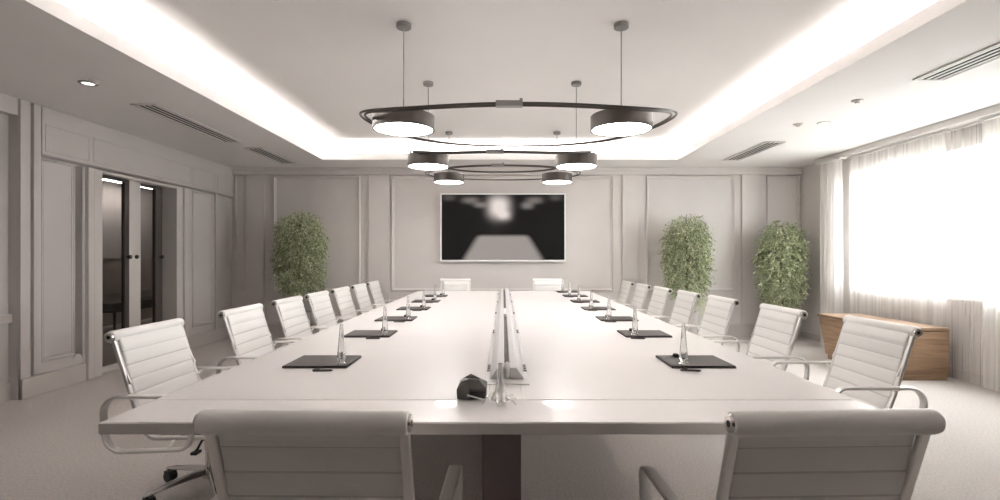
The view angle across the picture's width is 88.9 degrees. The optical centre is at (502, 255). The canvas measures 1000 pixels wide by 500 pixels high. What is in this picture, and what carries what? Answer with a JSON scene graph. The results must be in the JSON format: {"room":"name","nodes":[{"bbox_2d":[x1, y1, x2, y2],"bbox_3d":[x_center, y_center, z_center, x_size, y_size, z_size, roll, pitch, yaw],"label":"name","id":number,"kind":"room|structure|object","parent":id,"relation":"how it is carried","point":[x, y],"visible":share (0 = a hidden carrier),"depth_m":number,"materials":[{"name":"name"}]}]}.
{"room":"conference room","nodes":[
{"label":"conference room","id":0,"kind":"room"},
{"bbox_2d":[0,93,233,399],"bbox_3d":[-4.154,-0.055,2.775,0.293,2.510,9.650,0,0,0],"label":"wall","id":1,"kind":"structure","parent":0,"point":[31,134],"depth_m":4.78,"materials":[{"name":"paint"}]},
{"bbox_2d":[0,314,11,324],"bbox_3d":[-4.103,0.520,1.175,0.035,0.080,6.150,0,0,0],"label":"trim","id":2,"kind":"structure","parent":1,"relation":"attached to","point":[4,318],"depth_m":4.19,"materials":[{"name":"grey paint"}]},
{"bbox_2d":[43,162,70,357],"bbox_3d":[-4.047,0.028,4.622,0.026,1.745,0.295,0,0,0],"label":"wall panel","id":3,"kind":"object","parent":1,"relation":"attached to","point":[56,178],"depth_m":4.60,"materials":[{"name":"grey paint"}]},
{"bbox_2d":[0,327,228,402],"bbox_3d":[-4.062,1.115,2.850,0.115,0.170,9.500,0,0,0],"label":"baseboard","id":4,"kind":"structure","parent":1,"relation":"attached to","point":[43,383],"depth_m":4.61,"materials":[{"name":"grey paint"}]},
{"bbox_2d":[85,167,188,379],"bbox_3d":[-4.122,0.170,5.715,0.235,2.060,1.570,0,0,0],"label":"door","id":5,"kind":"structure","parent":1,"relation":"in","point":[170,203],"depth_m":5.62,"materials":[{"name":"grey paint"}]},
{"bbox_2d":[102,180,151,326],"bbox_3d":[-5.600,-0.050,7.250,2.600,2.500,6.500,0,0,0],"label":"wall","id":6,"kind":"structure","parent":0,"point":[111,191],"depth_m":8.97,"materials":[{"name":"grey glass"}]},
{"bbox_2d":[0,0,999,166],"bbox_3d":[0.200,-1.445,2.875,9.100,0.270,9.850,0,0,0],"label":"ceiling","id":7,"kind":"structure","parent":0,"point":[292,80],"depth_m":3.97,"materials":[{"name":"paint"}]},
{"bbox_2d":[77,80,98,86],"bbox_3d":[-3.140,-1.306,3.860,0.128,0.007,0.128,0,0,0],"label":"recessed light","id":8,"kind":"object","parent":7,"relation":"in","point":[83,82],"visible":0.94,"depth_m":3.85,"materials":[{"name":"grey metal"}]},
{"bbox_2d":[88,78,101,84],"bbox_3d":[-3.040,-1.296,3.800,0.088,0.028,0.088,0,0,0],"label":"smoke detector","id":9,"kind":"object","parent":7,"relation":"attached to","point":[94,81],"visible":1,"depth_m":3.78,"materials":[{"name":"white plastic"}]},
{"bbox_2d":[130,104,242,142],"bbox_3d":[-3.090,-1.303,5.110,0.230,0.012,1.460,0,0,0],"label":"ceiling vent","id":10,"kind":"object","parent":7,"relation":"in","point":[158,110],"visible":1,"depth_m":4.96,"materials":[{"name":"white metal"}]},
{"bbox_2d":[243,147,296,163],"bbox_3d":[-3.020,-1.303,6.665,0.230,0.012,1.030,0,0,0],"label":"ceiling vent","id":11,"kind":"object","parent":7,"relation":"in","point":[260,151],"visible":1,"depth_m":6.60,"materials":[{"name":"white metal"}]},
{"bbox_2d":[407,80,596,172],"bbox_3d":[-0.006,-1.149,4.460,1.654,0.742,1.017,0,0,-4],"label":"ring pendant light","id":12,"kind":"object","parent":7,"relation":"hanging from","point":[416,159],"visible":0.99,"depth_m":4.32,"materials":[{"name":"brown metal"}]},
{"bbox_2d":[409,163,446,169],"bbox_3d":[-0.653,-0.786,4.460,0.338,0.008,0.338,0,0,0],"label":"diffuser","id":13,"kind":"object","parent":12,"relation":"attached to","point":[418,166],"depth_m":4.46,"materials":[{"name":"white plastic"}]},
{"bbox_2d":[557,163,595,169],"bbox_3d":[0.641,-0.786,4.460,0.338,0.008,0.338,0,0,0],"label":"diffuser","id":14,"kind":"object","parent":12,"relation":"attached to","point":[562,166],"depth_m":4.46,"materials":[{"name":"white plastic"}]},
{"bbox_2d":[425,131,580,184],"bbox_3d":[0.000,-1.210,6.250,1.900,0.619,1.137,0,0,-3],"label":"ring pendant light","id":15,"kind":"object","parent":7,"relation":"hanging from","point":[448,178],"visible":0.93,"depth_m":6.10,"materials":[{"name":"brown metal"}]},
{"bbox_2d":[435,180,462,183],"bbox_3d":[-0.662,-0.909,6.250,0.347,0.008,0.347,0,0,0],"label":"diffuser","id":16,"kind":"object","parent":15,"relation":"attached to","point":[436,181],"depth_m":6.19,"materials":[{"name":"white plastic"}]},
{"bbox_2d":[543,180,570,183],"bbox_3d":[0.662,-0.909,6.250,0.347,0.008,0.347,0,0,0],"label":"diffuser","id":17,"kind":"object","parent":15,"relation":"attached to","point":[544,181],"depth_m":6.19,"materials":[{"name":"white plastic"}]},
{"bbox_2d":[359,21,677,146],"bbox_3d":[0.098,-1.171,3.339,2.077,0.699,1.152,0,0,0],"label":"ring pendant light","id":18,"kind":"object","parent":7,"relation":"hanging from","point":[617,121],"visible":1,"depth_m":3.21,"materials":[{"name":"brown metal"}]},
{"bbox_2d":[374,122,432,135],"bbox_3d":[-0.650,-0.833,3.340,0.375,0.008,0.375,0,0,0],"label":"diffuser","id":19,"kind":"object","parent":18,"relation":"attached to","point":[386,128],"depth_m":3.32,"materials":[{"name":"white plastic"}]},
{"bbox_2d":[592,122,650,135],"bbox_3d":[0.774,-0.833,3.340,0.375,0.008,0.375,0,0,0],"label":"diffuser","id":20,"kind":"object","parent":18,"relation":"attached to","point":[598,128],"depth_m":3.32,"materials":[{"name":"white plastic"}]},
{"bbox_2d":[723,141,785,160],"bbox_3d":[3.110,-1.303,6.385,0.230,0.012,1.130,0,0,0],"label":"ceiling vent","id":21,"kind":"object","parent":7,"relation":"in","point":[766,145],"visible":1,"depth_m":6.29,"materials":[{"name":"white metal"}]},
{"bbox_2d":[817,121,831,124],"bbox_3d":[3.160,-1.306,5.020,0.128,0.007,0.128,0,0,0],"label":"recessed light","id":22,"kind":"object","parent":7,"relation":"in","point":[825,122],"visible":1,"depth_m":5.01,"materials":[{"name":"white metal"}]},
{"bbox_2d":[851,99,863,103],"bbox_3d":[2.980,-1.296,4.290,0.088,0.028,0.088,0,0,0],"label":"smoke detector","id":23,"kind":"object","parent":7,"relation":"attached to","point":[855,101],"visible":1,"depth_m":4.27,"materials":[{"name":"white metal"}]},
{"bbox_2d":[913,42,999,80],"bbox_3d":[3.150,-1.303,3.065,0.230,0.012,1.430,0,0,0],"label":"ceiling vent","id":24,"kind":"object","parent":7,"relation":"in","point":[989,54],"visible":1,"depth_m":3.48,"materials":[{"name":"white metal"}]},
{"bbox_2d":[0,318,999,499],"bbox_3d":[-1.075,1.250,4.225,11.650,0.100,12.550,0,0,0],"label":"floor","id":25,"kind":"structure","parent":0,"point":[52,447],"depth_m":3.07,"materials":[{"name":"carpet"}]},
{"bbox_2d":[102,296,151,329],"bbox_3d":[-6.350,0.976,8.900,0.440,0.452,1.800,0,0,0],"label":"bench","id":26,"kind":"object","parent":25,"relation":"on","point":[114,306],"visible":0.22,"depth_m":8.12,"materials":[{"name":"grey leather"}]},
{"bbox_2d":[99,318,235,499],"bbox_3d":[-1.544,0.775,2.640,0.642,0.848,0.645,0,0,0],"label":"office chair","id":27,"kind":"object","parent":25,"relation":"on","point":[156,360],"visible":0.44,"depth_m":2.54,"materials":[{"name":"white leather"}]},
{"bbox_2d":[216,303,298,373],"bbox_3d":[-1.519,0.775,3.540,0.642,0.848,0.645,0,0,0],"label":"office chair","id":28,"kind":"object","parent":25,"relation":"on","point":[250,337],"visible":0.31,"depth_m":3.48,"materials":[{"name":"white leather"}]},
{"bbox_2d":[271,295,329,344],"bbox_3d":[-1.519,0.775,4.290,0.642,0.848,0.645,0,0,0],"label":"office chair","id":29,"kind":"object","parent":25,"relation":"on","point":[292,316],"visible":0.27,"depth_m":4.23,"materials":[{"name":"white leather"}]},
{"bbox_2d":[270,210,332,321],"bbox_3d":[-2.829,0.283,7.160,0.813,1.835,0.788,0,0,-33],"label":"potted tree","id":30,"kind":"object","parent":25,"relation":"on","point":[285,253],"visible":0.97,"depth_m":7.01,"materials":[{"name":"green plant"}]},
{"bbox_2d":[192,409,462,499],"bbox_3d":[-0.449,0.775,1.456,0.642,0.848,0.642,0,0,1],"label":"office chair","id":31,"kind":"object","parent":25,"relation":"on","point":[260,454],"visible":1,"depth_m":1.20,"materials":[{"name":"white leather"}]},
{"bbox_2d":[304,290,351,331],"bbox_3d":[-1.519,0.775,4.970,0.642,0.848,0.645,0,0,0],"label":"office chair","id":32,"kind":"object","parent":25,"relation":"on","point":[321,308],"visible":0.2,"depth_m":4.91,"materials":[{"name":"white leather"}]},
{"bbox_2d":[330,286,370,321],"bbox_3d":[-1.519,0.775,5.680,0.642,0.848,0.645,0,0,0],"label":"office chair","id":33,"kind":"object","parent":25,"relation":"on","point":[342,295],"visible":0.36,"depth_m":5.61,"materials":[{"name":"white leather"}]},
{"bbox_2d":[350,283,385,313],"bbox_3d":[-1.519,0.775,6.400,0.642,0.848,0.645,0,0,0],"label":"office chair","id":34,"kind":"object","parent":25,"relation":"on","point":[360,290],"visible":0.27,"depth_m":6.34,"materials":[{"name":"white leather"}]},
{"bbox_2d":[366,280,394,307],"bbox_3d":[-1.519,0.775,7.100,0.642,0.848,0.645,0,0,0],"label":"office chair","id":35,"kind":"object","parent":25,"relation":"on","point":[374,286],"visible":0.21,"depth_m":7.04,"materials":[{"name":"white leather"}]},
{"bbox_2d":[440,279,470,290],"bbox_3d":[-0.640,0.755,6.729,0.570,0.888,0.642,0,0,0],"label":"office chair","id":36,"kind":"object","parent":25,"relation":"on","point":[449,284],"visible":0.16,"depth_m":6.97,"materials":[{"name":"white leather"}]},
{"bbox_2d":[98,288,876,499],"bbox_3d":[0.008,0.794,3.969,2.203,0.812,5.182,0,0,0],"label":"conference table","id":37,"kind":"object","parent":25,"relation":"on","point":[569,371],"visible":0.91,"depth_m":1.84,"materials":[{"name":"white paint"}]},
{"bbox_2d":[282,355,361,367],"bbox_3d":[-0.755,0.445,2.152,0.258,0.010,0.225,0,0,0],"label":"folder","id":38,"kind":"object","parent":37,"relation":"on","point":[305,361],"visible":1,"depth_m":2.13,"materials":[{"name":"grey leather"}]},
{"bbox_2d":[336,324,346,363],"bbox_3d":[-0.662,0.360,2.090,0.042,0.160,0.042,0,0,0],"label":"bud vase","id":39,"kind":"object","parent":38,"relation":"on","point":[341,354],"visible":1,"depth_m":2.08,"materials":[{"name":"clear glass"}]},
{"bbox_2d":[312,369,332,371],"bbox_3d":[-0.700,0.443,1.980,0.078,0.012,0.009,0,0,-4],"label":"pen","id":40,"kind":"object","parent":37,"relation":"on","point":[313,370],"visible":1,"depth_m":1.98,"materials":[{"name":"grey metal"}]},
{"bbox_2d":[344,330,397,337],"bbox_3d":[-0.755,0.445,2.922,0.258,0.010,0.225,0,0,0],"label":"folder","id":41,"kind":"object","parent":37,"relation":"on","point":[356,333],"visible":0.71,"depth_m":2.86,"materials":[{"name":"grey leather"}]},
{"bbox_2d":[381,306,387,334],"bbox_3d":[-0.662,0.360,2.860,0.042,0.160,0.042,0,0,0],"label":"bud vase","id":42,"kind":"object","parent":41,"relation":"on","point":[384,323],"visible":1,"depth_m":2.85,"materials":[{"name":"clear glass"}]},
{"bbox_2d":[375,316,416,320],"bbox_3d":[-0.755,0.445,3.623,0.258,0.010,0.225,0,0,0],"label":"folder","id":43,"kind":"object","parent":37,"relation":"on","point":[389,318],"visible":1,"depth_m":3.59,"materials":[{"name":"grey leather"}]},
{"bbox_2d":[405,296,410,318],"bbox_3d":[-0.662,0.360,3.560,0.042,0.160,0.042,0,0,0],"label":"bud vase","id":44,"kind":"object","parent":43,"relation":"on","point":[408,314],"visible":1,"depth_m":3.55,"materials":[{"name":"clear glass"}]},
{"bbox_2d":[396,307,430,309],"bbox_3d":[-0.755,0.445,4.332,0.258,0.010,0.225,0,0,0],"label":"folder","id":45,"kind":"object","parent":37,"relation":"on","point":[400,308],"visible":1,"depth_m":4.27,"materials":[{"name":"grey leather"}]},
{"bbox_2d":[422,289,425,308],"bbox_3d":[-0.662,0.360,4.270,0.042,0.160,0.042,0,0,0],"label":"bud vase","id":46,"kind":"object","parent":45,"relation":"on","point":[423,298],"visible":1,"depth_m":4.26,"materials":[{"name":"clear glass"}]},
{"bbox_2d":[411,300,440,302],"bbox_3d":[-0.755,0.445,5.032,0.258,0.010,0.225,0,0,0],"label":"folder","id":47,"kind":"object","parent":37,"relation":"on","point":[414,301],"visible":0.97,"depth_m":4.93,"materials":[{"name":"grey leather"}]},
{"bbox_2d":[433,285,436,300],"bbox_3d":[-0.662,0.360,4.970,0.042,0.160,0.042,0,0,0],"label":"bud vase","id":48,"kind":"object","parent":47,"relation":"on","point":[435,294],"visible":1,"depth_m":4.96,"materials":[{"name":"clear glass"}]},
{"bbox_2d":[457,374,486,399],"bbox_3d":[-0.098,0.414,1.619,0.095,0.069,0.091,0,0,0],"label":"phone","id":49,"kind":"object","parent":37,"relation":"on","point":[471,387],"visible":0.96,"depth_m":1.60,"materials":[{"name":"grey plastic"}]},
{"bbox_2d":[482,363,517,406],"bbox_3d":[-0.008,0.388,1.560,0.109,0.120,0.102,0,0,0],"label":"vase","id":50,"kind":"object","parent":37,"relation":"on","point":[500,394],"visible":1,"depth_m":1.55,"materials":[{"name":"clear glass"}]},
{"bbox_2d":[563,295,587,296],"bbox_3d":[0.806,0.445,5.713,0.258,0.010,0.225,0,0,0],"label":"folder","id":51,"kind":"object","parent":37,"relation":"on","point":[563,295],"visible":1,"depth_m":5.68,"materials":[{"name":"grey leather"}]},
{"bbox_2d":[568,281,571,295],"bbox_3d":[0.740,0.360,5.650,0.042,0.160,0.042,0,0,0],"label":"bud vase","id":52,"kind":"object","parent":51,"relation":"on","point":[569,290],"visible":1,"depth_m":5.64,"materials":[{"name":"clear glass"}]},
{"bbox_2d":[570,300,599,302],"bbox_3d":[0.806,0.445,5.032,0.258,0.010,0.225,0,0,0],"label":"folder","id":53,"kind":"object","parent":37,"relation":"on","point":[573,301],"visible":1,"depth_m":4.93,"materials":[{"name":"grey leather"}]},
{"bbox_2d":[577,285,580,300],"bbox_3d":[0.740,0.360,4.970,0.042,0.160,0.042,0,0,0],"label":"bud vase","id":54,"kind":"object","parent":53,"relation":"on","point":[578,294],"visible":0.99,"depth_m":4.96,"materials":[{"name":"clear glass"}]},
{"bbox_2d":[581,307,615,309],"bbox_3d":[0.806,0.445,4.332,0.258,0.010,0.225,0,0,0],"label":"folder","id":55,"kind":"object","parent":37,"relation":"on","point":[584,308],"visible":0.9,"depth_m":4.27,"materials":[{"name":"grey leather"}]},
{"bbox_2d":[589,289,593,308],"bbox_3d":[0.740,0.360,4.270,0.042,0.160,0.042,0,0,0],"label":"bud vase","id":56,"kind":"object","parent":55,"relation":"on","point":[591,294],"visible":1,"depth_m":4.26,"materials":[{"name":"clear glass"}]},
{"bbox_2d":[595,316,637,320],"bbox_3d":[0.806,0.445,3.623,0.258,0.010,0.225,0,0,0],"label":"folder","id":57,"kind":"object","parent":37,"relation":"on","point":[601,318],"visible":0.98,"depth_m":3.59,"materials":[{"name":"grey leather"}]},
{"bbox_2d":[606,296,611,318],"bbox_3d":[0.740,0.360,3.560,0.042,0.160,0.042,0,0,0],"label":"bud vase","id":58,"kind":"object","parent":57,"relation":"on","point":[608,304],"visible":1,"depth_m":3.55,"materials":[{"name":"clear glass"}]},
{"bbox_2d":[617,330,671,337],"bbox_3d":[0.806,0.445,2.922,0.258,0.010,0.225,0,0,0],"label":"folder","id":59,"kind":"object","parent":37,"relation":"on","point":[626,333],"visible":1,"depth_m":2.86,"materials":[{"name":"grey leather"}]},
{"bbox_2d":[632,306,638,334],"bbox_3d":[0.740,0.360,2.860,0.042,0.160,0.042,0,0,0],"label":"bud vase","id":60,"kind":"object","parent":59,"relation":"on","point":[634,323],"visible":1,"depth_m":2.85,"materials":[{"name":"clear glass"}]},
{"bbox_2d":[680,368,700,371],"bbox_3d":[0.729,0.443,1.980,0.078,0.012,0.009,0,0,10],"label":"pen","id":61,"kind":"object","parent":37,"relation":"on","point":[682,369],"visible":1,"depth_m":1.98,"materials":[{"name":"grey metal"}]},
{"bbox_2d":[656,355,736,367],"bbox_3d":[0.806,0.445,2.152,0.258,0.010,0.225,0,0,0],"label":"folder","id":62,"kind":"object","parent":37,"relation":"on","point":[695,361],"visible":0.98,"depth_m":2.11,"materials":[{"name":"grey leather"}]},
{"bbox_2d":[678,324,688,363],"bbox_3d":[0.740,0.360,2.090,0.042,0.160,0.042,0,0,0],"label":"bud vase","id":63,"kind":"object","parent":62,"relation":"on","point":[683,354],"visible":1,"depth_m":2.08,"materials":[{"name":"clear glass"}]},
{"bbox_3d":[-0.755,0.445,5.713,0.258,0.010,0.225,0,0,0],"label":"folder","id":64,"kind":"object","parent":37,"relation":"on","visible":0},
{"bbox_2d":[441,281,444,295],"bbox_3d":[-0.662,0.360,5.650,0.042,0.160,0.042,0,0,0],"label":"bud vase","id":65,"kind":"object","parent":64,"relation":"on","point":[443,290],"visible":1,"depth_m":5.64,"materials":[{"name":"clear glass"}]},
{"bbox_2d":[532,279,561,290],"bbox_3d":[0.630,0.755,6.729,0.570,0.888,0.642,0,0,0],"label":"office chair","id":66,"kind":"object","parent":25,"relation":"on","point":[538,284],"visible":0.07,"depth_m":6.97,"materials":[{"name":"white leather"}]},
{"bbox_2d":[612,280,633,303],"bbox_3d":[1.444,0.775,7.100,0.642,0.848,0.645,0,0,0],"label":"office chair","id":67,"kind":"object","parent":25,"relation":"on","point":[625,288],"visible":0.17,"depth_m":7.04,"materials":[{"name":"white leather"}]},
{"bbox_2d":[622,283,650,311],"bbox_3d":[1.474,0.775,6.420,0.642,0.848,0.645,0,0,0],"label":"office chair","id":68,"kind":"object","parent":25,"relation":"on","point":[641,290],"visible":0.2,"depth_m":6.35,"materials":[{"name":"white leather"}]},
{"bbox_2d":[637,286,672,319],"bbox_3d":[1.504,0.775,5.740,0.642,0.848,0.645,0,0,0],"label":"office chair","id":69,"kind":"object","parent":25,"relation":"on","point":[660,295],"visible":0.2,"depth_m":5.68,"materials":[{"name":"white leather"}]},
{"bbox_2d":[654,290,700,330],"bbox_3d":[1.549,0.775,5.060,0.642,0.848,0.645,0,0,0],"label":"office chair","id":70,"kind":"object","parent":25,"relation":"on","point":[685,303],"visible":0.28,"depth_m":5.00,"materials":[{"name":"white leather"}]},
{"bbox_2d":[657,214,717,334],"bbox_3d":[2.588,0.298,7.148,0.800,1.804,0.755,0,0,-13],"label":"potted tree","id":71,"kind":"object","parent":25,"relation":"on","point":[698,253],"visible":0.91,"depth_m":7.03,"materials":[{"name":"green plant"}]},
{"bbox_2d":[674,295,739,351],"bbox_3d":[1.594,0.775,4.380,0.642,0.848,0.645,0,0,0],"label":"office chair","id":72,"kind":"object","parent":25,"relation":"on","point":[715,321],"visible":0.27,"depth_m":4.32,"materials":[{"name":"white leather"}]},
{"bbox_2d":[710,303,809,379],"bbox_3d":[1.649,0.775,3.550,0.642,0.848,0.645,0,0,0],"label":"office chair","id":73,"kind":"object","parent":25,"relation":"on","point":[775,332],"visible":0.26,"depth_m":3.49,"materials":[{"name":"white leather"}]},
{"bbox_2d":[751,220,811,309],"bbox_3d":[3.903,0.342,7.144,0.789,1.715,0.715,0,0,13],"label":"potted tree","id":74,"kind":"object","parent":25,"relation":"on","point":[772,269],"visible":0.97,"depth_m":7.02,"materials":[{"name":"green plant"}]},
{"bbox_2d":[638,408,945,499],"bbox_3d":[0.746,0.775,1.456,0.642,0.848,0.642,0,0,-2],"label":"office chair","id":75,"kind":"object","parent":25,"relation":"on","point":[806,454],"visible":1,"depth_m":1.20,"materials":[{"name":"white leather"}]},
{"bbox_2d":[770,315,927,440],"bbox_3d":[1.764,0.775,2.790,0.642,0.848,0.645,0,0,0],"label":"office chair","id":76,"kind":"object","parent":25,"relation":"on","point":[870,357],"visible":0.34,"depth_m":2.73,"materials":[{"name":"white leather"}]},
{"bbox_2d":[817,314,948,380],"bbox_3d":[4.024,0.945,5.504,0.512,0.510,1.232,0,0,0],"label":"sideboard","id":77,"kind":"object","parent":25,"relation":"on","point":[928,360],"visible":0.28,"depth_m":4.89,"materials":[{"name":"brown wood"}]},
{"bbox_2d":[817,314,948,330],"bbox_3d":[4.024,0.705,5.504,0.512,0.030,1.232,0,0,0],"label":"countertop","id":78,"kind":"structure","parent":77,"relation":"on","point":[925,327],"depth_m":5.46,"materials":[{"name":"brown wood"}]},
{"bbox_2d":[228,175,799,322],"bbox_3d":[0.195,-0.055,7.657,8.870,2.510,0.185,0,0,0],"label":"wall","id":79,"kind":"structure","parent":0,"point":[385,229],"depth_m":7.60,"materials":[{"name":"beige paint"}]},
{"bbox_2d":[440,193,565,261],"bbox_3d":[0.000,-0.425,7.567,1.863,1.013,0.062,0,0,0],"label":"wall screen","id":80,"kind":"object","parent":79,"relation":"attached to","point":[474,227],"visible":1,"depth_m":7.55,"materials":[{"name":"black glass"}]},
{"bbox_2d":[231,167,802,174],"bbox_3d":[0.195,-1.258,7.562,8.470,0.103,0.075,0,0,0],"label":"trim","id":81,"kind":"structure","parent":79,"relation":"attached to","point":[235,170],"depth_m":7.55,"materials":[{"name":"beige paint"}]},
{"bbox_2d":[267,323,801,336],"bbox_3d":[0.195,1.100,7.575,8.470,0.200,0.050,0,0,0],"label":"baseboard","id":82,"kind":"structure","parent":79,"relation":"attached to","point":[735,329],"depth_m":7.55,"materials":[{"name":"grey paint"}]},
{"bbox_2d":[800,123,990,374],"bbox_3d":[4.555,-0.055,2.875,0.250,2.510,9.850,0,0,0],"label":"wall","id":83,"kind":"structure","parent":0,"point":[964,318],"depth_m":6.45,"materials":[{"name":"beige paint"}]},
{"bbox_2d":[801,330,982,385],"bbox_3d":[4.423,1.150,2.850,0.015,0.100,9.500,0,0,0],"label":"baseboard","id":84,"kind":"structure","parent":83,"relation":"attached to","point":[962,375],"depth_m":4.93,"materials":[{"name":"grey paint"}]},
{"bbox_2d":[848,129,949,327],"bbox_3d":[4.355,-0.027,5.706,0.052,2.430,1.412,0,0,0],"label":"curtain","id":85,"kind":"object","parent":83,"relation":"hanging from","point":[892,286],"visible":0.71,"depth_m":5.61,"materials":[{"name":"white fabric"}]},
{"bbox_2d":[815,104,999,164],"bbox_3d":[4.350,-1.278,2.540,0.160,0.065,8.880,0,0,0],"label":"trim","id":86,"kind":"structure","parent":83,"relation":"attached to","point":[974,116],"depth_m":5.18,"materials":[{"name":"white paint"}]},
{"bbox_2d":[818,157,845,345],"bbox_3d":[4.250,-0.027,6.611,0.072,2.430,0.461,0,0,0],"label":"curtain","id":87,"kind":"object","parent":86,"relation":"hanging from","point":[831,171],"visible":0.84,"depth_m":6.58,"materials":[{"name":"white fabric"}]},
{"bbox_2d":[858,287,982,302],"bbox_3d":[4.520,0.410,4.925,0.220,0.040,3.050,0,0,0],"label":"trim","id":88,"kind":"structure","parent":83,"relation":"attached to","point":[951,297],"depth_m":4.91,"materials":[{"name":"white"}]},
{"bbox_2d":[874,144,991,296],"bbox_3d":[4.565,-0.320,4.925,0.070,1.440,3.120,0,0,0],"label":"window","id":89,"kind":"structure","parent":83,"relation":"in","point":[978,150],"depth_m":5.01,"materials":[{"name":"white"}]},
{"bbox_2d":[951,121,982,130],"bbox_3d":[4.385,-0.027,4.816,0.020,2.430,0.352,0,0,0],"label":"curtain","id":90,"kind":"object","parent":83,"relation":"hanging from","point":[977,122],"visible":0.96,"depth_m":4.81,"materials":[{"name":"white fabric"}]},
{"bbox_2d":[979,113,999,391],"bbox_3d":[4.345,-0.027,3.316,0.060,2.430,2.632,0,0,0],"label":"curtain","id":91,"kind":"object","parent":83,"relation":"hanging from","point":[991,124],"visible":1,"depth_m":4.54,"materials":[{"name":"white fabric"}]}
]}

